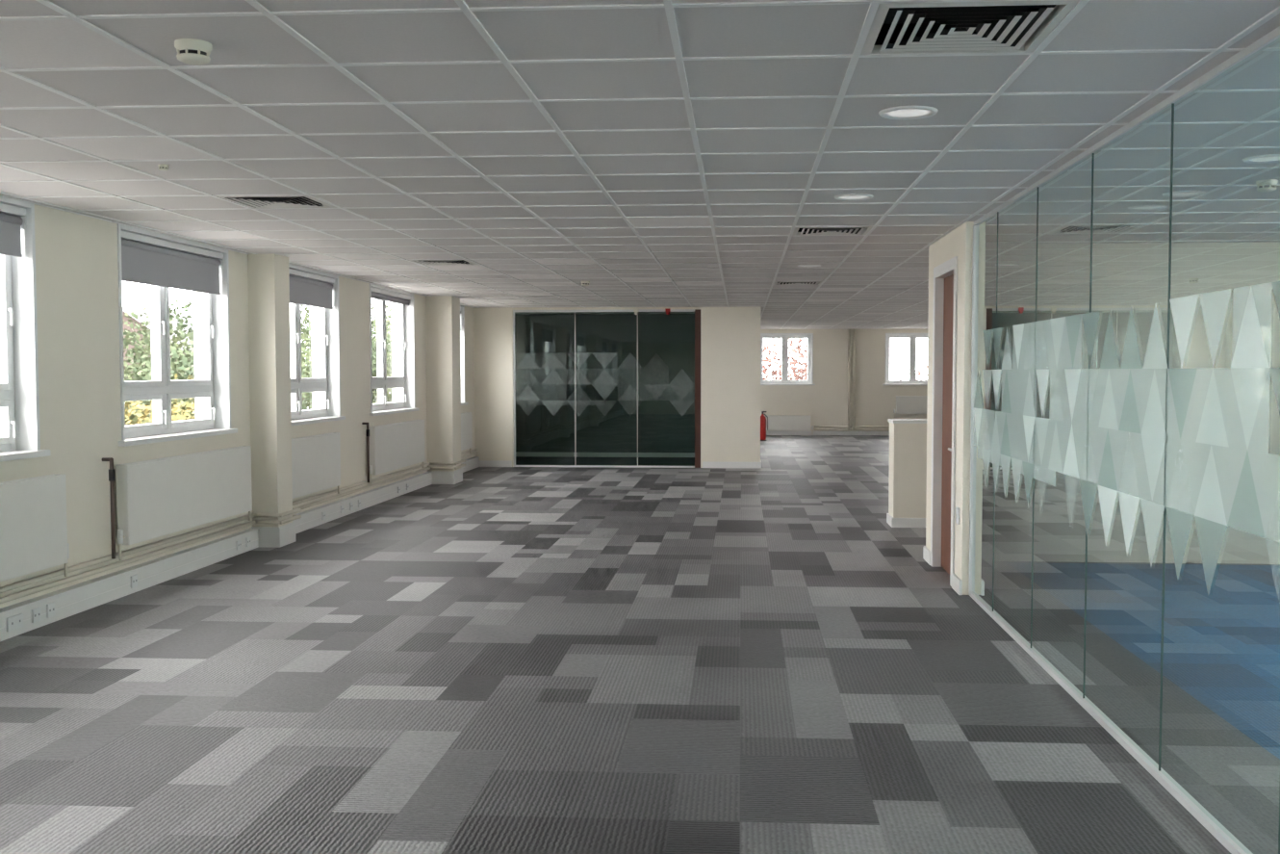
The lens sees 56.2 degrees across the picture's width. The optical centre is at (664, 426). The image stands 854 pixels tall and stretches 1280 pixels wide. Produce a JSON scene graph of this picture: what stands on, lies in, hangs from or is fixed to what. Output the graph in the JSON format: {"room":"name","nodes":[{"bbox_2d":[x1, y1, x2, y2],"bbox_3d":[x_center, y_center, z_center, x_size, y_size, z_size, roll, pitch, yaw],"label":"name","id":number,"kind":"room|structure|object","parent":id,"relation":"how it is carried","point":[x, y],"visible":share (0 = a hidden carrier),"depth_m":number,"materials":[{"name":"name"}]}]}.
{"room":"open-plan office","nodes":[
{"label":"open-plan office","id":0,"kind":"room"},
{"bbox_2d":[0,204,474,608],"bbox_3d":[-3.822,-0.532,13.011,0.300,3.090,35.500,0,3,4],"label":"wall","id":1,"kind":"structure","parent":0,"point":[77,272],"depth_m":8.49,"materials":[{"name":"beige paint"}]},
{"bbox_2d":[6,613,23,631],"bbox_3d":[-3.963,1.193,7.313,0.015,0.085,0.150,0,3,4],"label":"wall socket","id":2,"kind":"object","parent":1,"relation":"attached to","point":[14,622],"visible":1,"depth_m":7.30,"materials":[{"name":"white plastic"}]},
{"bbox_2d":[0,195,51,461],"bbox_3d":[-4.155,-0.574,6.731,0.260,1.610,1.960,0,3,4],"label":"window","id":3,"kind":"structure","parent":1,"relation":"in","point":[19,419],"depth_m":7.61,"materials":[{"name":"white plastic"}]},
{"bbox_2d":[0,203,27,332],"bbox_3d":[-4.135,-0.947,6.713,0.084,0.786,1.782,0,3,4],"label":"roller blind","id":4,"kind":"object","parent":3,"relation":"attached to","point":[12,218],"visible":1,"depth_m":7.47,"materials":[{"name":"grey fabric"}]},
{"bbox_2d":[0,474,69,581],"bbox_3d":[-4.017,0.696,6.761,0.117,0.680,2.240,0,3,4],"label":"radiator","id":5,"kind":"object","parent":1,"relation":"attached to","point":[33,510],"visible":1,"depth_m":7.43,"materials":[{"name":"metal"}]},
{"bbox_2d":[31,607,41,622],"bbox_3d":[-3.949,1.183,7.532,0.015,0.085,0.080,0,3,4],"label":"wall socket","id":6,"kind":"object","parent":1,"relation":"attached to","point":[36,612],"visible":1,"depth_m":7.52,"materials":[{"name":"white plastic"}]},
{"bbox_2d":[46,602,55,617],"bbox_3d":[-3.939,1.176,7.692,0.015,0.085,0.080,0,3,4],"label":"wall socket","id":7,"kind":"object","parent":1,"relation":"attached to","point":[50,607],"visible":1,"depth_m":7.68,"materials":[{"name":"white plastic"}]},
{"bbox_2d":[130,574,137,588],"bbox_3d":[-3.871,1.126,8.748,0.015,0.085,0.080,0,3,4],"label":"wall socket","id":8,"kind":"object","parent":1,"relation":"attached to","point":[134,578],"visible":1,"depth_m":8.74,"materials":[{"name":"white plastic"}]},
{"bbox_2d":[117,223,237,446],"bbox_3d":[-3.970,-0.708,9.612,0.260,1.610,1.960,0,3,4],"label":"window","id":9,"kind":"structure","parent":1,"relation":"in","point":[214,388],"depth_m":9.76,"materials":[{"name":"white plastic"}]},
{"bbox_2d":[121,230,224,350],"bbox_3d":[-3.950,-1.054,9.595,0.084,0.841,1.782,0,3,4],"label":"roller blind","id":10,"kind":"object","parent":9,"relation":"attached to","point":[144,259],"visible":0.77,"depth_m":9.52,"materials":[{"name":"grey fabric"}]},
{"bbox_2d":[115,445,252,560],"bbox_3d":[-3.830,0.560,9.672,0.117,0.680,2.300,0,3,4],"label":"radiator","id":11,"kind":"object","parent":1,"relation":"attached to","point":[159,497],"visible":1,"depth_m":9.37,"materials":[{"name":"metal"}]},
{"bbox_2d":[0,448,477,604],"bbox_3d":[-3.775,0.990,7.813,0.419,0.104,24.800,0,3,4],"label":"pipe","id":12,"kind":"object","parent":1,"relation":"attached to","point":[44,576],"visible":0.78,"depth_m":9.71,"materials":[{"name":"white metal"}]},
{"bbox_2d":[102,457,115,558],"bbox_3d":[-3.907,0.571,8.434,0.085,0.714,0.040,0,3,4],"label":"riser pipe","id":13,"kind":"object","parent":12,"relation":"attached to","point":[112,477],"visible":1,"depth_m":8.42,"materials":[{"name":"black metal"}]},
{"bbox_2d":[361,422,369,482],"bbox_3d":[-3.534,0.301,14.216,0.085,0.714,0.040,0,3,4],"label":"riser pipe","id":14,"kind":"object","parent":12,"relation":"attached to","point":[367,423],"visible":1,"depth_m":14.20,"materials":[{"name":"black metal"}]},
{"bbox_2d":[235,538,241,550],"bbox_3d":[-3.754,1.041,10.572,0.015,0.085,0.080,0,3,4],"label":"wall socket","id":15,"kind":"object","parent":1,"relation":"attached to","point":[239,542],"visible":1,"depth_m":10.56,"materials":[{"name":"white plastic"}]},
{"bbox_2d":[0,456,479,640],"bbox_3d":[-3.971,1.169,7.824,0.078,0.175,24.980,0,3,4],"label":"baseboard","id":16,"kind":"structure","parent":1,"relation":"attached to","point":[72,600],"depth_m":9.25,"materials":[{"name":"white paint"}]},
{"bbox_2d":[245,536,251,546],"bbox_3d":[-3.741,1.032,10.772,0.015,0.085,0.080,0,3,4],"label":"wall socket","id":17,"kind":"object","parent":1,"relation":"attached to","point":[247,539],"visible":1,"depth_m":10.75,"materials":[{"name":"white plastic"}]},
{"bbox_2d":[247,253,295,547],"bbox_3d":[-3.656,-0.245,11.158,0.270,2.690,0.400,0,3,4],"label":"wall pier","id":18,"kind":"object","parent":1,"relation":"attached to","point":[268,273],"visible":0.83,"depth_m":11.00,"materials":[{"name":"beige paint"}]},
{"bbox_2d":[291,432,340,498],"bbox_3d":[-3.658,0.436,12.344,0.117,0.680,1.740,0,3,4],"label":"radiator","id":19,"kind":"object","parent":1,"relation":"attached to","point":[316,459],"visible":0.77,"depth_m":12.38,"materials":[{"name":"metal"}]},
{"bbox_2d":[288,263,345,426],"bbox_3d":[-3.784,-0.843,12.503,0.260,1.610,1.960,0,3,4],"label":"window","id":20,"kind":"structure","parent":1,"relation":"in","point":[327,384],"depth_m":13.29,"materials":[{"name":"white plastic"}]},
{"bbox_2d":[288,268,335,352],"bbox_3d":[-3.764,-1.201,12.485,0.084,0.816,1.782,0,3,4],"label":"roller blind","id":21,"kind":"object","parent":20,"relation":"attached to","point":[305,288],"visible":0.67,"depth_m":12.66,"materials":[{"name":"grey fabric"}]},
{"bbox_2d":[321,511,325,519],"bbox_3d":[-3.616,0.941,12.716,0.015,0.085,0.080,0,3,4],"label":"wall socket","id":22,"kind":"object","parent":1,"relation":"attached to","point":[322,512],"visible":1,"depth_m":12.71,"materials":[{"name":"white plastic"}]},
{"bbox_2d":[349,501,353,510],"bbox_3d":[-3.558,0.899,13.613,0.015,0.085,0.080,0,3,4],"label":"wall socket","id":23,"kind":"object","parent":1,"relation":"attached to","point":[350,503],"visible":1,"depth_m":13.58,"materials":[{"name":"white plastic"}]},
{"bbox_2d":[369,282,418,415],"bbox_3d":[-3.589,-0.985,15.533,0.260,1.610,2.060,0,3,4],"label":"window","id":24,"kind":"structure","parent":1,"relation":"in","point":[404,381],"depth_m":16.16,"materials":[{"name":"white plastic"}]},
{"bbox_2d":[371,286,411,340],"bbox_3d":[-3.568,-1.447,15.511,0.084,0.606,1.882,0,3,4],"label":"roller blind","id":25,"kind":"object","parent":24,"relation":"attached to","point":[377,294],"visible":0.76,"depth_m":15.53,"materials":[{"name":"grey fabric"}]},
{"bbox_2d":[369,419,424,484],"bbox_3d":[-3.454,0.288,15.509,0.117,0.680,2.390,0,3,4],"label":"radiator","id":26,"kind":"object","parent":1,"relation":"attached to","point":[395,446],"visible":0.99,"depth_m":15.24,"materials":[{"name":"metal"}]},
{"bbox_2d":[425,295,462,484],"bbox_3d":[-3.191,-0.535,17.384,0.400,2.690,0.540,0,3,4],"label":"wall pier","id":27,"kind":"object","parent":1,"relation":"attached to","point":[442,312],"visible":0.91,"depth_m":17.15,"materials":[{"name":"beige paint"}]},
{"bbox_2d":[460,304,468,405],"bbox_3d":[-3.393,-1.126,18.574,0.260,1.610,1.960,0,3,4],"label":"window","id":28,"kind":"structure","parent":1,"relation":"in","point":[462,318],"depth_m":19.46,"materials":[{"name":"white plastic"}]},
{"bbox_2d":[460,411,472,453],"bbox_3d":[-3.247,0.138,18.724,0.117,0.680,1.840,0,3,4],"label":"radiator","id":29,"kind":"object","parent":1,"relation":"attached to","point":[467,417],"visible":0.36,"depth_m":19.20,"materials":[{"name":"metal"}]},
{"bbox_2d":[512,308,694,467],"bbox_3d":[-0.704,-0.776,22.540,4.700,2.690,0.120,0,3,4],"label":"wall","id":30,"kind":"structure","parent":0,"point":[605,344],"depth_m":22.50,"materials":[{"name":"glass"}]},
{"bbox_2d":[515,452,694,457],"bbox_3d":[-0.709,0.526,22.533,4.700,0.090,0.015,0,3,4],"label":"baseboard","id":31,"kind":"structure","parent":30,"relation":"attached to","point":[576,454],"depth_m":22.54,"materials":[{"name":"white paint"}]},
{"bbox_2d":[473,306,760,467],"bbox_3d":[-0.798,-0.664,20.144,4.820,2.690,0.120,0,3,4],"label":"wall","id":32,"kind":"structure","parent":0,"point":[729,336],"depth_m":20.00,"materials":[{"name":"beige paint"}]},
{"bbox_2d":[478,460,511,466],"bbox_3d":[-2.893,0.623,20.269,0.630,0.108,0.018,0,3,4],"label":"baseboard","id":33,"kind":"structure","parent":32,"relation":"attached to","point":[481,463],"depth_m":20.26,"materials":[{"name":"white paint"}]},
{"bbox_2d":[665,307,670,314],"bbox_3d":[0.064,-1.918,19.939,0.080,0.105,0.070,0,3,4],"label":"fire alarm sounder","id":34,"kind":"object","parent":32,"relation":"attached to","point":[667,310],"visible":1,"depth_m":19.92,"materials":[{"name":"red plastic"}]},
{"bbox_2d":[694,308,700,467],"bbox_3d":[0.579,-0.660,20.496,0.100,2.647,0.963,0,3,1],"label":"door","id":35,"kind":"structure","parent":32,"relation":"in","point":[697,311],"depth_m":20.02,"materials":[{"name":"brown wood"}]},
{"bbox_2d":[702,460,761,468],"bbox_3d":[1.132,0.635,20.011,0.978,0.108,0.018,0,3,4],"label":"baseboard","id":36,"kind":"structure","parent":32,"relation":"attached to","point":[705,464],"depth_m":20.00,"materials":[{"name":"white paint"}]},
{"bbox_2d":[0,435,1279,853],"bbox_3d":[1.567,1.178,12.744,11.100,0.300,36.100,0,3,4],"label":"floor","id":37,"kind":"structure","parent":0,"point":[496,659],"depth_m":5.90,"materials":[{"name":"grey carpet"}]},
{"bbox_2d":[515,456,694,465],"bbox_3d":[-0.781,0.621,21.401,4.698,0.006,2.250,0,3,4],"label":"carpet","id":38,"kind":"object","parent":37,"relation":"on","point":[520,460],"visible":0.43,"depth_m":21.61,"materials":[{"name":"grey carpet"}]},
{"bbox_2d":[760,410,767,440],"bbox_3d":[2.296,-0.026,27.940,0.201,0.690,0.200,-2,3,-38],"label":"fire extinguisher","id":39,"kind":"object","parent":37,"relation":"on","point":[762,417],"visible":0.88,"depth_m":27.87,"materials":[{"name":"red metal"}]},
{"bbox_2d":[968,25,1279,853],"bbox_3d":[1.851,0.149,2.767,0.040,2.684,11.740,0,3,4],"label":"glass wall","id":40,"kind":"structure","parent":37,"relation":"on","point":[1060,546],"depth_m":5.82,"materials":[{"name":"glass"}]},
{"bbox_2d":[0,0,1279,329],"bbox_3d":[1.567,-1.906,12.601,11.100,0.506,36.100,0,3,4],"label":"ceiling","id":41,"kind":"structure","parent":0,"point":[650,153],"depth_m":5.43,"materials":[{"name":"tile"}]},
{"bbox_2d":[157,164,168,170],"bbox_3d":[-2.602,-1.347,6.224,0.050,0.028,0.050,0,3,4],"label":"smoke detector","id":42,"kind":"object","parent":41,"relation":"attached to","point":[161,166],"visible":1,"depth_m":6.21,"materials":[{"name":"beige plastic"}]},
{"bbox_2d":[174,38,212,65],"bbox_3d":[-1.539,-1.221,3.914,0.116,0.065,0.116,0,3,4],"label":"smoke detector","id":43,"kind":"object","parent":41,"relation":"attached to","point":[190,51],"visible":1,"depth_m":3.88,"materials":[{"name":"beige plastic"}]},
{"bbox_2d":[218,195,336,208],"bbox_3d":[-2.431,-1.470,7.561,0.596,0.108,0.596,0,3,4],"label":"air diffuser","id":44,"kind":"object","parent":41,"relation":"in","point":[252,201],"depth_m":7.58,"materials":[{"name":"white metal"}]},
{"bbox_2d":[409,259,477,264],"bbox_3d":[-2.161,-1.665,11.748,0.596,0.108,0.596,0,3,4],"label":"air diffuser","id":45,"kind":"object","parent":41,"relation":"in","point":[422,262],"depth_m":11.78,"materials":[{"name":"white metal"}]},
{"bbox_2d":[580,280,589,285],"bbox_3d":[-0.935,-1.703,14.226,0.110,0.062,0.110,0,3,4],"label":"smoke detector","id":46,"kind":"object","parent":41,"relation":"attached to","point":[584,282],"visible":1,"depth_m":14.19,"materials":[{"name":"beige plastic"}]},
{"bbox_2d":[773,281,822,284],"bbox_3d":[1.624,-1.794,14.508,0.596,0.108,0.596,0,3,4],"label":"air diffuser","id":47,"kind":"object","parent":41,"relation":"in","point":[776,282],"depth_m":14.55,"materials":[{"name":"white metal"}]},
{"bbox_2d":[797,264,820,267],"bbox_3d":[1.470,-1.629,12.118,0.240,0.010,0.240,0,3,4],"label":"recessed light","id":48,"kind":"object","parent":41,"relation":"in","point":[803,266],"visible":1,"depth_m":12.14,"materials":[{"name":"white plastic"}]},
{"bbox_2d":[792,226,872,235],"bbox_3d":[1.277,-1.543,9.125,0.596,0.108,0.596,0,3,4],"label":"air diffuser","id":49,"kind":"object","parent":41,"relation":"in","point":[832,230],"depth_m":9.18,"materials":[{"name":"white metal"}]},
{"bbox_2d":[834,193,873,200],"bbox_3d":[1.162,-1.406,7.333,0.240,0.010,0.240,0,3,4],"label":"recessed light","id":50,"kind":"object","parent":41,"relation":"in","point":[849,196],"visible":1,"depth_m":7.32,"materials":[{"name":"white plastic"}]},
{"bbox_2d":[878,105,938,119],"bbox_3d":[1.008,-1.294,4.941,0.240,0.010,0.240,0,3,4],"label":"recessed light","id":51,"kind":"object","parent":41,"relation":"in","point":[901,112],"visible":1,"depth_m":4.93,"materials":[{"name":"white plastic"}]},
{"bbox_2d":[860,0,1079,54],"bbox_3d":[0.931,-1.292,3.742,0.596,0.108,0.596,0,3,4],"label":"air diffuser","id":52,"kind":"object","parent":41,"relation":"in","point":[1001,26],"depth_m":3.77,"materials":[{"name":"white metal"}]},
{"bbox_2d":[1154,204,1167,209],"bbox_3d":[3.151,-1.428,7.806,0.240,0.010,0.240,0,3,4],"label":"recessed light","id":53,"kind":"object","parent":41,"relation":"in","point":[1158,207],"visible":0.18,"depth_m":7.75,"materials":[{"name":"white plastic"}]},
{"bbox_2d":[1242,153,1279,163],"bbox_3d":[3.036,-1.344,6.012,0.240,0.010,0.240,0,3,4],"label":"recessed light","id":54,"kind":"object","parent":41,"relation":"in","point":[1267,158],"visible":1,"depth_m":6.02,"materials":[{"name":"white plastic"}]},
{"bbox_2d":[1255,179,1278,192],"bbox_3d":[3.393,-1.354,6.740,0.110,0.062,0.110,0,3,4],"label":"smoke detector","id":55,"kind":"object","parent":41,"relation":"attached to","point":[1267,185],"visible":1,"depth_m":6.71,"materials":[{"name":"beige plastic"}]},
{"bbox_2d":[760,328,927,431],"bbox_3d":[2.715,-1.347,30.509,11.100,3.090,0.300,0,3,4],"label":"wall","id":56,"kind":"structure","parent":0,"point":[826,401],"depth_m":30.25,"materials":[{"name":"beige paint"}]},
{"bbox_2d":[760,332,815,384],"bbox_3d":[3.075,-1.720,30.398,1.490,1.315,0.260,0,3,4],"label":"window","id":57,"kind":"structure","parent":56,"relation":"in","point":[784,380],"depth_m":30.42,"materials":[{"name":"white plastic"}]},
{"bbox_2d":[764,414,813,430],"bbox_3d":[3.101,-0.053,30.334,1.340,0.480,0.117,0,3,4],"label":"radiator","id":58,"kind":"object","parent":56,"relation":"attached to","point":[775,422],"visible":0.77,"depth_m":30.27,"materials":[{"name":"metal"}]},
{"bbox_2d":[766,430,889,435],"bbox_3d":[5.120,0.157,30.265,5.660,0.108,0.018,0,3,4],"label":"baseboard","id":59,"kind":"structure","parent":56,"relation":"attached to","point":[768,432],"depth_m":30.33,"materials":[{"name":"white paint"}]},
{"bbox_2d":[814,329,889,430],"bbox_3d":[5.821,-1.184,30.106,4.050,2.559,0.060,0,3,4],"label":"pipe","id":60,"kind":"object","parent":56,"relation":"attached to","point":[854,333],"visible":0.69,"depth_m":30.16,"materials":[{"name":"white metal"}]},
{"bbox_2d":[882,332,927,384],"bbox_3d":[6.279,-1.710,30.192,1.510,1.315,0.260,0,3,4],"label":"window","id":61,"kind":"structure","parent":56,"relation":"in","point":[912,337],"depth_m":30.24,"materials":[{"name":"white plastic"}]},
{"bbox_2d":[893,395,927,417],"bbox_3d":[6.394,-0.507,30.101,1.240,0.550,0.117,0,3,4],"label":"radiator","id":62,"kind":"object","parent":56,"relation":"attached to","point":[905,404],"visible":0.66,"depth_m":30.05,"materials":[{"name":"metal"}]},
{"bbox_2d":[886,418,927,527],"bbox_3d":[3.050,0.480,12.566,1.356,1.110,0.436,0,3,4],"label":"wall","id":63,"kind":"structure","parent":0,"point":[908,437],"depth_m":12.40,"materials":[{"name":"beige paint"}]},
{"bbox_2d":[925,221,973,594],"bbox_3d":[2.271,-0.166,9.456,0.120,2.690,1.680,0,3,4],"label":"wall","id":64,"kind":"structure","parent":0,"point":[959,242],"depth_m":8.73,"materials":[{"name":"beige paint"}]},
{"bbox_2d":[923,545,930,564],"bbox_3d":[2.244,1.093,10.186,0.020,0.108,0.345,0,3,4],"label":"baseboard","id":65,"kind":"structure","parent":64,"relation":"attached to","point":[927,552],"depth_m":10.15,"materials":[{"name":"white paint"}]},
{"bbox_2d":[930,256,957,586],"bbox_3d":[2.261,-0.055,9.432,0.136,2.468,1.040,0,3,4],"label":"door","id":66,"kind":"structure","parent":64,"relation":"in","point":[945,274],"depth_m":9.75,"materials":[{"name":"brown wood"}]},
{"bbox_2d":[951,573,962,594],"bbox_3d":[2.156,1.157,8.816,0.020,0.108,0.305,0,3,4],"label":"baseboard","id":67,"kind":"structure","parent":64,"relation":"attached to","point":[957,583],"depth_m":8.75,"materials":[{"name":"white paint"}]},
{"bbox_2d":[955,506,959,524],"bbox_3d":[2.159,0.651,8.804,0.016,0.120,0.090,0,3,4],"label":"wall socket","id":68,"kind":"object","parent":64,"relation":"attached to","point":[957,507],"visible":1,"depth_m":8.77,"materials":[{"name":"white plastic"}]},
{"bbox_2d":[1148,242,1279,563],"bbox_3d":[4.518,-0.196,10.103,4.280,2.690,0.100,0,3,4],"label":"wall","id":69,"kind":"structure","parent":0,"point":[1232,412],"depth_m":10.04,"materials":[{"name":"beige paint"}]},
{"label":"outside","id":70,"kind":"structure","parent":0,"visible":0},
{"bbox_3d":[3.209,3.839,50.130,240.000,0.100,180.000,0,3,4],"label":"ground","id":71,"kind":"structure","parent":70,"visible":0},
{"bbox_2d":[124,379,190,425],"bbox_3d":[-12.516,1.726,29.857,4.656,6.011,6.425,-2,3,-39],"label":"autumn tree","id":72,"kind":"object","parent":71,"relation":"on","point":[137,402],"visible":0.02,"depth_m":29.83,"materials":[{"name":"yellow plant"}]},
{"bbox_2d":[122,307,193,424],"bbox_3d":[-26.829,-1.624,65.853,8.600,9.350,12.600,0,3,4],"label":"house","id":73,"kind":"structure","parent":71,"relation":"on","point":[138,311],"depth_m":60.11,"materials":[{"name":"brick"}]},
{"bbox_2d":[123,298,194,424],"bbox_3d":[-18.527,-0.434,46.621,7.125,8.764,8.482,-2,3,-36],"label":"tree","id":74,"kind":"object","parent":71,"relation":"on","point":[139,349],"visible":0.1,"depth_m":43.95,"materials":[{"name":"green plant"}]},
{"bbox_2d":[124,373,195,424],"bbox_3d":[-11.418,1.886,24.775,6.578,6.165,4.779,-1,3,-14],"label":"autumn tree","id":75,"kind":"object","parent":71,"relation":"on","point":[190,407],"visible":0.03,"depth_m":24.22,"materials":[{"name":"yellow plant"}]},
{"bbox_2d":[124,330,312,423],"bbox_3d":[-13.164,0.685,35.463,6.153,7.569,7.326,-3,4,-44],"label":"tree","id":76,"kind":"object","parent":71,"relation":"on","point":[189,354],"visible":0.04,"depth_m":33.81,"materials":[{"name":"green plant"}]},
{"bbox_2d":[300,306,377,409],"bbox_3d":[-16.869,-1.224,55.023,7.773,9.561,9.254,0,3,10],"label":"tree","id":77,"kind":"object","parent":71,"relation":"on","point":[300,306],"visible":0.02,"depth_m":56.16,"materials":[{"name":"green plant"}]},
{"bbox_2d":[300,304,392,409],"bbox_3d":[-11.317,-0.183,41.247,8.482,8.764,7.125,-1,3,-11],"label":"tree","id":78,"kind":"object","parent":71,"relation":"on","point":[373,344],"visible":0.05,"depth_m":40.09,"materials":[{"name":"green plant"}]},
{"bbox_2d":[371,298,392,402],"bbox_3d":[-11.304,-1.540,57.520,9.639,9.959,8.096,0,3,-3],"label":"tree","id":79,"kind":"object","parent":71,"relation":"on","point":[373,298],"visible":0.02,"depth_m":55.88,"materials":[{"name":"green plant"}]},
{"bbox_2d":[760,337,893,382],"bbox_3d":[5.088,0.037,43.750,6.296,8.091,8.304,0,3,4],"label":"tree","id":80,"kind":"object","parent":71,"relation":"on","point":[795,370],"visible":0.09,"depth_m":41.77,"materials":[{"name":"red plant"}]},
{"bbox_2d":[898,357,927,380],"bbox_3d":[11.400,0.374,45.675,7.430,7.239,5.633,-1,3,-21],"label":"tree","id":81,"kind":"object","parent":71,"relation":"on","point":[918,371],"visible":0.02,"depth_m":46.47,"materials":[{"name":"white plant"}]}
]}

